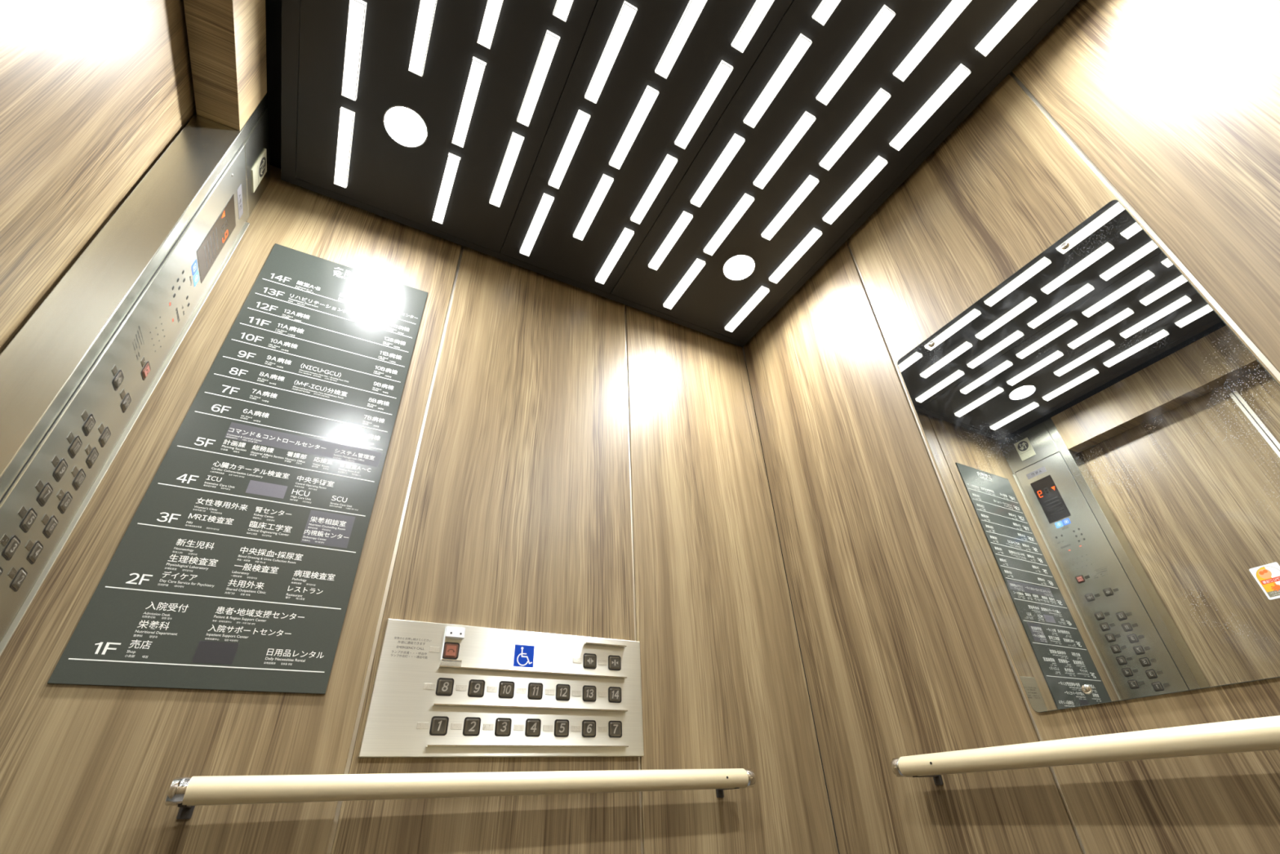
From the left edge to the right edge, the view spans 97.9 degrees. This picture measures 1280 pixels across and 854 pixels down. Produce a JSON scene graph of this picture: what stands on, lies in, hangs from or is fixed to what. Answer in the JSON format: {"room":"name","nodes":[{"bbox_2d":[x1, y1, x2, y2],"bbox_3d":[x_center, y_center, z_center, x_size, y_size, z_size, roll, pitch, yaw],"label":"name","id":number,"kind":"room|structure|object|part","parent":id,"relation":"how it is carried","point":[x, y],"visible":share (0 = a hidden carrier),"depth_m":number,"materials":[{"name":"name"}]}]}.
{"room":"elevator interior","nodes":[
{"label":"elevator interior","id":0,"kind":"room"},
{"bbox_2d":[0,0,270,656],"bbox_3d":[-0.702,-0.264,0.305,0.225,2.393,1.788,15,-38,-24],"label":"door frame","id":1,"kind":"structure","parent":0,"point":[46,362],"depth_m":1.06,"materials":[{"name":"silver metal"}]},
{"bbox_2d":[0,0,196,354],"bbox_3d":[-0.852,-0.001,0.474,0.032,2.151,0.615,15,-38,-24],"label":"door","id":2,"kind":"structure","parent":1,"relation":"in","point":[94,93],"depth_m":0.89,"materials":[{"name":"brown wood"}]},
{"bbox_2d":[0,142,248,641],"bbox_3d":[-0.952,0.196,0.847,0.007,1.960,0.225,15,-38,-24],"label":"control panel","id":3,"kind":"object","parent":1,"relation":"attached to","point":[43,499],"visible":1,"depth_m":1.00,"materials":[{"name":"silver metal"}]},
{"bbox_3d":[-0.926,0.165,0.813,0.001,0.012,0.020,15,-38,-24],"label":"braille plate","id":4,"kind":"part","parent":3,"relation":"part of","materials":[{"name":"metal"}]},
{"bbox_3d":[-0.961,0.224,0.854,0.001,0.012,0.020,15,-38,-24],"label":"braille plate","id":5,"kind":"part","parent":3,"relation":"part of","materials":[{"name":"metal"}]},
{"bbox_3d":[-0.928,0.128,0.838,0.001,0.012,0.020,15,-38,-24],"label":"braille plate","id":6,"kind":"part","parent":3,"relation":"part of","materials":[{"name":"metal"}]},
{"bbox_3d":[-0.963,0.187,0.879,0.001,0.012,0.020,15,-38,-24],"label":"braille plate","id":7,"kind":"part","parent":3,"relation":"part of","materials":[{"name":"metal"}]},
{"bbox_3d":[-0.930,0.092,0.863,0.001,0.012,0.020,15,-38,-24],"label":"braille plate","id":8,"kind":"part","parent":3,"relation":"part of","materials":[{"name":"metal"}]},
{"bbox_3d":[-0.964,0.150,0.904,0.001,0.012,0.020,15,-38,-24],"label":"braille plate","id":9,"kind":"part","parent":3,"relation":"part of","materials":[{"name":"metal"}]},
{"bbox_3d":[-0.931,0.055,0.888,0.001,0.012,0.020,15,-38,-24],"label":"braille plate","id":10,"kind":"part","parent":3,"relation":"part of","materials":[{"name":"metal"}]},
{"bbox_3d":[-0.966,0.113,0.929,0.001,0.012,0.020,15,-38,-24],"label":"braille plate","id":11,"kind":"part","parent":3,"relation":"part of","materials":[{"name":"metal"}]},
{"bbox_3d":[-0.933,0.018,0.914,0.001,0.012,0.020,15,-38,-24],"label":"braille plate","id":12,"kind":"part","parent":3,"relation":"part of","materials":[{"name":"metal"}]},
{"bbox_3d":[-0.968,0.076,0.954,0.001,0.012,0.020,15,-38,-24],"label":"braille plate","id":13,"kind":"part","parent":3,"relation":"part of","materials":[{"name":"metal"}]},
{"bbox_3d":[-0.935,-0.019,0.939,0.001,0.012,0.020,15,-38,-24],"label":"braille plate","id":14,"kind":"part","parent":3,"relation":"part of","materials":[{"name":"metal"}]},
{"bbox_3d":[-0.969,0.040,0.980,0.001,0.012,0.020,15,-38,-24],"label":"braille plate","id":15,"kind":"part","parent":3,"relation":"part of","materials":[{"name":"metal"}]},
{"bbox_3d":[-0.971,0.003,1.005,0.001,0.012,0.020,15,-38,-24],"label":"braille plate","id":16,"kind":"part","parent":3,"relation":"part of","materials":[{"name":"metal"}]},
{"bbox_3d":[-0.940,-0.101,0.997,0.001,0.012,0.020,15,-38,-24],"label":"braille plate","id":17,"kind":"part","parent":3,"relation":"part of","materials":[{"name":"metal"}]},
{"bbox_3d":[-0.975,-0.062,1.051,0.001,0.012,0.020,15,-38,-24],"label":"braille plate","id":18,"kind":"part","parent":3,"relation":"part of","materials":[{"name":"metal"}]},
{"bbox_3d":[-0.979,-0.128,1.098,0.001,0.012,0.020,15,-38,-24],"label":"braille plate","id":19,"kind":"part","parent":3,"relation":"part of","materials":[{"name":"metal"}]},
{"bbox_3d":[-1.006,0.325,0.892,0.008,2.106,0.003,15,-38,-24],"label":"corner trim","id":20,"kind":"part","parent":1,"relation":"part of","materials":[{"name":"silver metal"}]},
{"bbox_3d":[-0.993,-0.685,1.448,0.004,0.173,0.221,15,-38,-24],"label":"plate","id":21,"kind":"part","parent":1,"relation":"part of","materials":[{"name":"metal"}]},
{"bbox_2d":[251,148,266,192],"bbox_3d":[-1.000,-0.673,1.464,0.003,0.101,0.070,15,-38,-24],"label":"plaque","id":22,"kind":"object","parent":1,"relation":"attached to","point":[259,171],"visible":1,"depth_m":1.46,"materials":[{"name":"beige plastic"}]},
{"bbox_2d":[0,163,838,853],"bbox_3d":[-0.384,0.388,1.280,1.896,2.393,0.041,15,-38,-24],"label":"wall","id":23,"kind":"structure","parent":0,"point":[562,458],"depth_m":1.36,"materials":[{"name":"brown wood"}]},
{"bbox_3d":[-0.880,0.258,1.034,0.760,2.367,0.015,15,-38,-24],"label":"wall panel","id":24,"kind":"part","parent":23,"relation":"part of","materials":[{"name":"brown wood"}]},
{"bbox_2d":[47,243,427,693],"bbox_3d":[-0.781,0.004,1.265,0.394,1.084,0.005,15,-38,-24],"label":"sign","id":25,"kind":"object","parent":23,"relation":"attached to","point":[235,568],"visible":1,"depth_m":1.15,"materials":[{"name":"grey"}]},
{"bbox_2d":[164,768,755,818],"bbox_3d":[-0.236,0.695,1.070,1.088,0.054,0.084,15,-38,-24],"label":"handrail","id":26,"kind":"object","parent":23,"relation":"attached to","point":[185,793],"visible":1,"depth_m":0.98,"materials":[{"name":"beige plastic"}]},
{"bbox_3d":[-0.278,0.419,1.310,0.588,2.367,0.015,15,-38,-24],"label":"wall panel","id":27,"kind":"part","parent":23,"relation":"part of","materials":[{"name":"brown wood"}]},
{"bbox_2d":[358,618,644,757],"bbox_3d":[-0.254,0.564,1.195,0.587,0.246,0.023,15,-38,-24],"label":"control panel","id":28,"kind":"object","parent":23,"relation":"attached to","point":[440,690],"visible":1,"depth_m":1.17,"materials":[{"name":"metal"}]},
{"bbox_3d":[-0.420,0.578,1.078,0.022,0.011,0.001,15,-38,-24],"label":"braille plate","id":29,"kind":"part","parent":28,"relation":"part of","materials":[{"name":"metal"}]},
{"bbox_3d":[-0.423,0.520,1.118,0.022,0.011,0.001,15,-38,-24],"label":"braille plate","id":30,"kind":"part","parent":28,"relation":"part of","materials":[{"name":"metal"}]},
{"bbox_3d":[-0.426,0.462,1.157,0.022,0.011,0.001,15,-38,-24],"label":"braille plate","id":31,"kind":"part","parent":28,"relation":"part of","materials":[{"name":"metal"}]},
{"bbox_3d":[-0.364,0.593,1.104,0.022,0.011,0.001,15,-38,-24],"label":"braille plate","id":32,"kind":"part","parent":28,"relation":"part of","materials":[{"name":"metal"}]},
{"bbox_3d":[-0.366,0.535,1.144,0.022,0.011,0.001,15,-38,-24],"label":"braille plate","id":33,"kind":"part","parent":28,"relation":"part of","materials":[{"name":"metal"}]},
{"bbox_3d":[-0.307,0.608,1.130,0.022,0.011,0.001,15,-38,-24],"label":"braille plate","id":34,"kind":"part","parent":28,"relation":"part of","materials":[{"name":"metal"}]},
{"bbox_3d":[-0.310,0.550,1.169,0.022,0.011,0.001,15,-38,-24],"label":"braille plate","id":35,"kind":"part","parent":28,"relation":"part of","materials":[{"name":"metal"}]},
{"bbox_3d":[-0.251,0.623,1.156,0.022,0.011,0.001,15,-38,-24],"label":"braille plate","id":36,"kind":"part","parent":28,"relation":"part of","materials":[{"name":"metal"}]},
{"bbox_3d":[-0.254,0.565,1.195,0.022,0.011,0.001,15,-38,-24],"label":"braille plate","id":37,"kind":"part","parent":28,"relation":"part of","materials":[{"name":"metal"}]},
{"bbox_3d":[-0.195,0.638,1.181,0.022,0.011,0.001,15,-38,-24],"label":"braille plate","id":38,"kind":"part","parent":28,"relation":"part of","materials":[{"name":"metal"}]},
{"bbox_3d":[-0.197,0.580,1.221,0.022,0.011,0.001,15,-38,-24],"label":"braille plate","id":39,"kind":"part","parent":28,"relation":"part of","materials":[{"name":"metal"}]},
{"bbox_3d":[-0.139,0.653,1.207,0.022,0.011,0.001,15,-38,-24],"label":"braille plate","id":40,"kind":"part","parent":28,"relation":"part of","materials":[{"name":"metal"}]},
{"bbox_3d":[-0.141,0.595,1.247,0.022,0.011,0.001,15,-38,-24],"label":"braille plate","id":41,"kind":"part","parent":28,"relation":"part of","materials":[{"name":"metal"}]},
{"bbox_3d":[-0.144,0.538,1.286,0.022,0.011,0.001,15,-38,-24],"label":"braille plate","id":42,"kind":"part","parent":28,"relation":"part of","materials":[{"name":"metal"}]},
{"bbox_3d":[-0.088,0.553,1.311,0.022,0.011,0.001,15,-38,-24],"label":"braille plate","id":43,"kind":"part","parent":28,"relation":"part of","materials":[{"name":"metal"}]},
{"bbox_3d":[-0.082,0.668,1.233,0.022,0.011,0.001,15,-38,-24],"label":"braille plate","id":44,"kind":"part","parent":28,"relation":"part of","materials":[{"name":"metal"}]},
{"bbox_3d":[-0.085,0.610,1.272,0.022,0.011,0.001,15,-38,-24],"label":"braille plate","id":45,"kind":"part","parent":28,"relation":"part of","materials":[{"name":"metal"}]},
{"bbox_3d":[0.224,0.553,1.539,0.534,2.367,0.015,15,-38,-24],"label":"wall panel","id":46,"kind":"part","parent":23,"relation":"part of","materials":[{"name":"brown wood"}]},
{"bbox_2d":[265,0,1079,347],"bbox_3d":[0.049,-1.007,1.339,1.845,0.134,1.814,15,-38,-24],"label":"ceiling","id":47,"kind":"structure","parent":0,"point":[305,39],"depth_m":1.49,"materials":[{"name":"black paint"}]},
{"bbox_2d":[333,106,355,188],"bbox_3d":[-0.807,-0.755,1.518,0.033,0.015,0.230,15,-38,-24],"label":"light bar","id":48,"kind":"object","parent":47,"relation":"attached to","point":[346,118],"visible":1,"depth_m":1.50,"materials":[{"name":"white plastic"}]},
{"bbox_2d":[341,0,366,101],"bbox_3d":[-0.682,-0.893,1.325,0.033,0.015,0.230,15,-38,-24],"label":"light bar","id":49,"kind":"object","parent":47,"relation":"attached to","point":[357,8],"visible":1,"depth_m":1.31,"materials":[{"name":"white plastic"}]},
{"bbox_2d":[382,105,427,147],"bbox_3d":[-0.623,-0.805,1.487,0.112,0.021,0.112,15,-38,-24],"label":"recessed light","id":50,"kind":"object","parent":47,"relation":"in","point":[406,127],"visible":1,"depth_m":1.50,"materials":[{"name":"white plastic"}]},
{"bbox_2d":[408,0,437,76],"bbox_3d":[-0.497,-0.929,1.285,0.033,0.015,0.230,15,-38,-24],"label":"light bar","id":51,"kind":"object","parent":47,"relation":"attached to","point":[426,11],"visible":1,"depth_m":1.30,"materials":[{"name":"white plastic"}]},
{"bbox_2d":[431,152,460,224],"bbox_3d":[-0.568,-0.691,1.628,0.033,0.015,0.230,15,-38,-24],"label":"light bar","id":52,"kind":"object","parent":47,"relation":"attached to","point":[452,163],"visible":1,"depth_m":1.61,"materials":[{"name":"white plastic"}]},
{"bbox_3d":[-0.336,-1.067,1.115,0.588,0.009,1.648,15,-38,-24],"label":"panel","id":53,"kind":"part","parent":47,"relation":"part of","materials":[{"name":"black paint"}]},
{"bbox_2d":[451,56,486,148],"bbox_3d":[-0.443,-0.829,1.435,0.033,0.015,0.230,15,-38,-24],"label":"light bar","id":54,"kind":"object","parent":47,"relation":"attached to","point":[477,66],"visible":1,"depth_m":1.42,"materials":[{"name":"white plastic"}]},
{"bbox_2d":[476,0,503,49],"bbox_3d":[-0.318,-0.966,1.241,0.033,0.015,0.230,15,-38,-24],"label":"light bar","id":55,"kind":"object","parent":47,"relation":"attached to","point":[493,7],"visible":1,"depth_m":1.28,"materials":[{"name":"white plastic"}]},
{"bbox_2d":[488,132,524,207],"bbox_3d":[-0.382,-0.727,1.588,0.033,0.015,0.230,15,-38,-24],"label":"light bar","id":56,"kind":"object","parent":47,"relation":"attached to","point":[516,141],"visible":1,"depth_m":1.57,"materials":[{"name":"white plastic"}]},
{"bbox_2d":[519,192,554,256],"bbox_3d":[-0.324,-0.626,1.739,0.033,0.015,0.230,15,-38,-24],"label":"light bar","id":57,"kind":"object","parent":47,"relation":"attached to","point":[546,202],"visible":1,"depth_m":1.73,"materials":[{"name":"white plastic"}]},
{"bbox_2d":[516,30,559,127],"bbox_3d":[-0.257,-0.864,1.395,0.033,0.015,0.230,15,-38,-24],"label":"light bar","id":58,"kind":"object","parent":47,"relation":"attached to","point":[551,41],"visible":1,"depth_m":1.38,"materials":[{"name":"white plastic"}]},
{"bbox_2d":[552,0,573,22],"bbox_3d":[-0.132,-1.002,1.202,0.033,0.015,0.230,15,-38,-24],"label":"light bar","id":59,"kind":"object","parent":47,"relation":"attached to","point":[562,10],"visible":1,"depth_m":1.26,"materials":[{"name":"white plastic"}]},
{"bbox_2d":[547,109,590,189],"bbox_3d":[-0.199,-0.764,1.546,0.033,0.015,0.230,15,-38,-24],"label":"light bar","id":60,"kind":"object","parent":47,"relation":"attached to","point":[582,118],"visible":1,"depth_m":1.53,"materials":[{"name":"white plastic"}]},
{"bbox_2d":[573,173,613,240],"bbox_3d":[-0.145,-0.663,1.696,0.033,0.015,0.230,15,-38,-24],"label":"light bar","id":61,"kind":"object","parent":47,"relation":"attached to","point":[606,181],"visible":1,"depth_m":1.68,"materials":[{"name":"white plastic"}]},
{"bbox_2d":[584,0,637,104],"bbox_3d":[-0.074,-0.901,1.353,0.033,0.015,0.230,15,-38,-24],"label":"light bar","id":62,"kind":"object","parent":47,"relation":"attached to","point":[628,12],"visible":1,"depth_m":1.34,"materials":[{"name":"white plastic"}]},
{"bbox_2d":[595,227,634,284],"bbox_3d":[-0.087,-0.562,1.848,0.033,0.015,0.230,15,-38,-24],"label":"light bar","id":63,"kind":"object","parent":47,"relation":"attached to","point":[627,234],"visible":1,"depth_m":1.83,"materials":[{"name":"white plastic"}]},
{"bbox_2d":[608,84,658,169],"bbox_3d":[-0.020,-0.801,1.503,0.033,0.015,0.230,15,-38,-24],"label":"light bar","id":64,"kind":"object","parent":47,"relation":"attached to","point":[650,95],"visible":1,"depth_m":1.49,"materials":[{"name":"white plastic"}]},
{"bbox_3d":[0.102,-0.950,1.315,0.398,0.009,1.648,15,-38,-24],"label":"panel","id":65,"kind":"part","parent":47,"relation":"part of","materials":[{"name":"black paint"}]},
{"bbox_2d":[630,154,677,224],"bbox_3d":[0.038,-0.700,1.655,0.033,0.015,0.230,15,-38,-24],"label":"light bar","id":66,"kind":"object","parent":47,"relation":"attached to","point":[668,165],"visible":1,"depth_m":1.64,"materials":[{"name":"white plastic"}]},
{"bbox_2d":[648,210,693,271],"bbox_3d":[0.096,-0.599,1.807,0.033,0.015,0.230,15,-38,-24],"label":"light bar","id":67,"kind":"object","parent":47,"relation":"attached to","point":[685,218],"visible":1,"depth_m":1.79,"materials":[{"name":"white plastic"}]},
{"bbox_2d":[654,0,707,79],"bbox_3d":[0.105,-0.939,1.310,0.033,0.015,0.230,15,-38,-24],"label":"light bar","id":68,"kind":"object","parent":47,"relation":"attached to","point":[694,9],"visible":1,"depth_m":1.32,"materials":[{"name":"white plastic"}]},
{"bbox_2d":[662,257,705,309],"bbox_3d":[0.153,-0.498,1.958,0.033,0.015,0.230,15,-38,-24],"label":"light bar","id":69,"kind":"object","parent":47,"relation":"attached to","point":[698,264],"visible":1,"depth_m":1.94,"materials":[{"name":"white plastic"}]},
{"bbox_2d":[674,59,733,149],"bbox_3d":[0.164,-0.838,1.462,0.033,0.015,0.230,15,-38,-24],"label":"light bar","id":70,"kind":"object","parent":47,"relation":"attached to","point":[724,69],"visible":1,"depth_m":1.45,"materials":[{"name":"white plastic"}]},
{"bbox_2d":[690,133,745,207],"bbox_3d":[0.221,-0.737,1.613,0.033,0.015,0.230,15,-38,-24],"label":"light bar","id":71,"kind":"object","parent":47,"relation":"attached to","point":[736,142],"visible":1,"depth_m":1.60,"materials":[{"name":"white plastic"}]},
{"bbox_2d":[703,193,754,255],"bbox_3d":[0.278,-0.636,1.764,0.033,0.015,0.230,15,-38,-24],"label":"light bar","id":72,"kind":"object","parent":47,"relation":"attached to","point":[746,200],"visible":1,"depth_m":1.75,"materials":[{"name":"white plastic"}]},
{"bbox_2d":[722,254,755,280],"bbox_3d":[0.340,-0.554,1.918,0.112,0.021,0.112,15,-38,-24],"label":"recessed light","id":73,"kind":"object","parent":47,"relation":"in","point":[739,267],"visible":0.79,"depth_m":1.93,"materials":[{"name":"white plastic"}]},
{"bbox_2d":[724,285,769,332],"bbox_3d":[0.395,-0.434,2.068,0.033,0.015,0.230,15,-38,-24],"label":"light bar","id":74,"kind":"object","parent":47,"relation":"attached to","point":[762,291],"visible":1,"depth_m":2.05,"materials":[{"name":"white plastic"}]},
{"bbox_2d":[731,0,774,53],"bbox_3d":[0.289,-0.976,1.268,0.033,0.015,0.230,15,-38,-24],"label":"light bar","id":75,"kind":"object","parent":47,"relation":"attached to","point":[760,9],"visible":1,"depth_m":1.30,"materials":[{"name":"white plastic"}]},
{"bbox_2d":[743,33,812,128],"bbox_3d":[0.346,-0.874,1.420,0.033,0.015,0.230,15,-38,-24],"label":"light bar","id":76,"kind":"object","parent":47,"relation":"attached to","point":[802,43],"visible":1,"depth_m":1.41,"materials":[{"name":"white plastic"}]},
{"bbox_2d":[752,111,816,189],"bbox_3d":[0.403,-0.774,1.571,0.033,0.015,0.230,15,-38,-24],"label":"light bar","id":77,"kind":"object","parent":47,"relation":"attached to","point":[805,122],"visible":1,"depth_m":1.56,"materials":[{"name":"white plastic"}]},
{"bbox_2d":[761,174,818,240],"bbox_3d":[0.461,-0.673,1.723,0.033,0.015,0.230,15,-38,-24],"label":"light bar","id":78,"kind":"object","parent":47,"relation":"attached to","point":[807,186],"visible":1,"depth_m":1.71,"materials":[{"name":"white plastic"}]},
{"bbox_2d":[768,227,822,284],"bbox_3d":[0.520,-0.572,1.875,0.033,0.015,0.230,15,-38,-24],"label":"light bar","id":79,"kind":"object","parent":47,"relation":"attached to","point":[811,237],"visible":1,"depth_m":1.86,"materials":[{"name":"white plastic"}]},
{"bbox_2d":[812,0,841,26],"bbox_3d":[0.472,-1.012,1.227,0.033,0.015,0.230,15,-38,-24],"label":"light bar","id":80,"kind":"object","parent":47,"relation":"attached to","point":[826,8],"visible":1,"depth_m":1.29,"materials":[{"name":"white plastic"}]},
{"bbox_3d":[0.533,-0.834,1.512,0.573,0.009,1.648,15,-38,-24],"label":"panel","id":81,"kind":"part","parent":47,"relation":"part of","materials":[{"name":"black paint"}]},
{"bbox_2d":[818,88,891,170],"bbox_3d":[0.586,-0.810,1.530,0.033,0.015,0.230,15,-38,-24],"label":"light bar","id":82,"kind":"object","parent":47,"relation":"attached to","point":[882,96],"visible":1,"depth_m":1.52,"materials":[{"name":"white plastic"}]},
{"bbox_2d":[822,155,888,224],"bbox_3d":[0.645,-0.709,1.682,0.033,0.015,0.230,15,-38,-24],"label":"light bar","id":83,"kind":"object","parent":47,"relation":"attached to","point":[878,164],"visible":1,"depth_m":1.67,"materials":[{"name":"white plastic"}]},
{"bbox_2d":[815,4,895,106],"bbox_3d":[0.528,-0.911,1.378,0.033,0.015,0.230,15,-38,-24],"label":"light bar","id":84,"kind":"object","parent":47,"relation":"attached to","point":[883,18],"visible":1,"depth_m":1.36,"materials":[{"name":"white plastic"}]},
{"bbox_2d":[888,63,971,151],"bbox_3d":[0.770,-0.847,1.489,0.033,0.015,0.230,15,-38,-24],"label":"light bar","id":85,"kind":"object","parent":47,"relation":"attached to","point":[961,73],"visible":1,"depth_m":1.48,"materials":[{"name":"white plastic"}]},
{"bbox_2d":[893,0,972,82],"bbox_3d":[0.711,-0.948,1.337,0.033,0.015,0.230,15,-38,-24],"label":"light bar","id":86,"kind":"object","parent":47,"relation":"attached to","point":[954,9],"visible":1,"depth_m":1.34,"materials":[{"name":"white plastic"}]},
{"bbox_2d":[974,0,1037,57],"bbox_3d":[0.895,-0.985,1.296,0.033,0.015,0.230,15,-38,-24],"label":"light bar","id":87,"kind":"object","parent":47,"relation":"attached to","point":[1020,7],"visible":1,"depth_m":1.33,"materials":[{"name":"white plastic"}]},
{"bbox_2d":[742,0,1279,853],"bbox_3d":[0.887,0.160,1.031,0.041,2.393,1.735,15,-38,-24],"label":"wall","id":88,"kind":"structure","parent":0,"point":[1168,111],"depth_m":1.26,"materials":[{"name":"brown"}]},
{"bbox_3d":[0.605,0.465,1.437,0.015,2.367,0.574,15,-38,-24],"label":"wall panel","id":89,"kind":"part","parent":88,"relation":"part of","materials":[{"name":"brown wood"}]},
{"bbox_2d":[890,715,1279,784],"bbox_3d":[0.847,0.451,0.793,0.084,0.054,1.160,15,-38,-24],"label":"handrail","id":90,"kind":"object","parent":88,"relation":"attached to","point":[1256,734],"visible":1,"depth_m":0.89,"materials":[{"name":"beige plastic"}]},
{"bbox_2d":[897,200,1279,712],"bbox_3d":[0.861,0.035,1.099,0.009,0.877,0.563,15,-38,-24],"label":"wall mirror","id":91,"kind":"object","parent":88,"relation":"attached to","point":[1104,446],"visible":1,"depth_m":1.04,"materials":[{"name":"grey mirror"}]},
{"bbox_3d":[1.147,-0.131,0.601,0.015,2.367,0.574,15,-38,-24],"label":"wall panel","id":92,"kind":"part","parent":88,"relation":"part of","materials":[{"name":"brown wood"}]}
]}

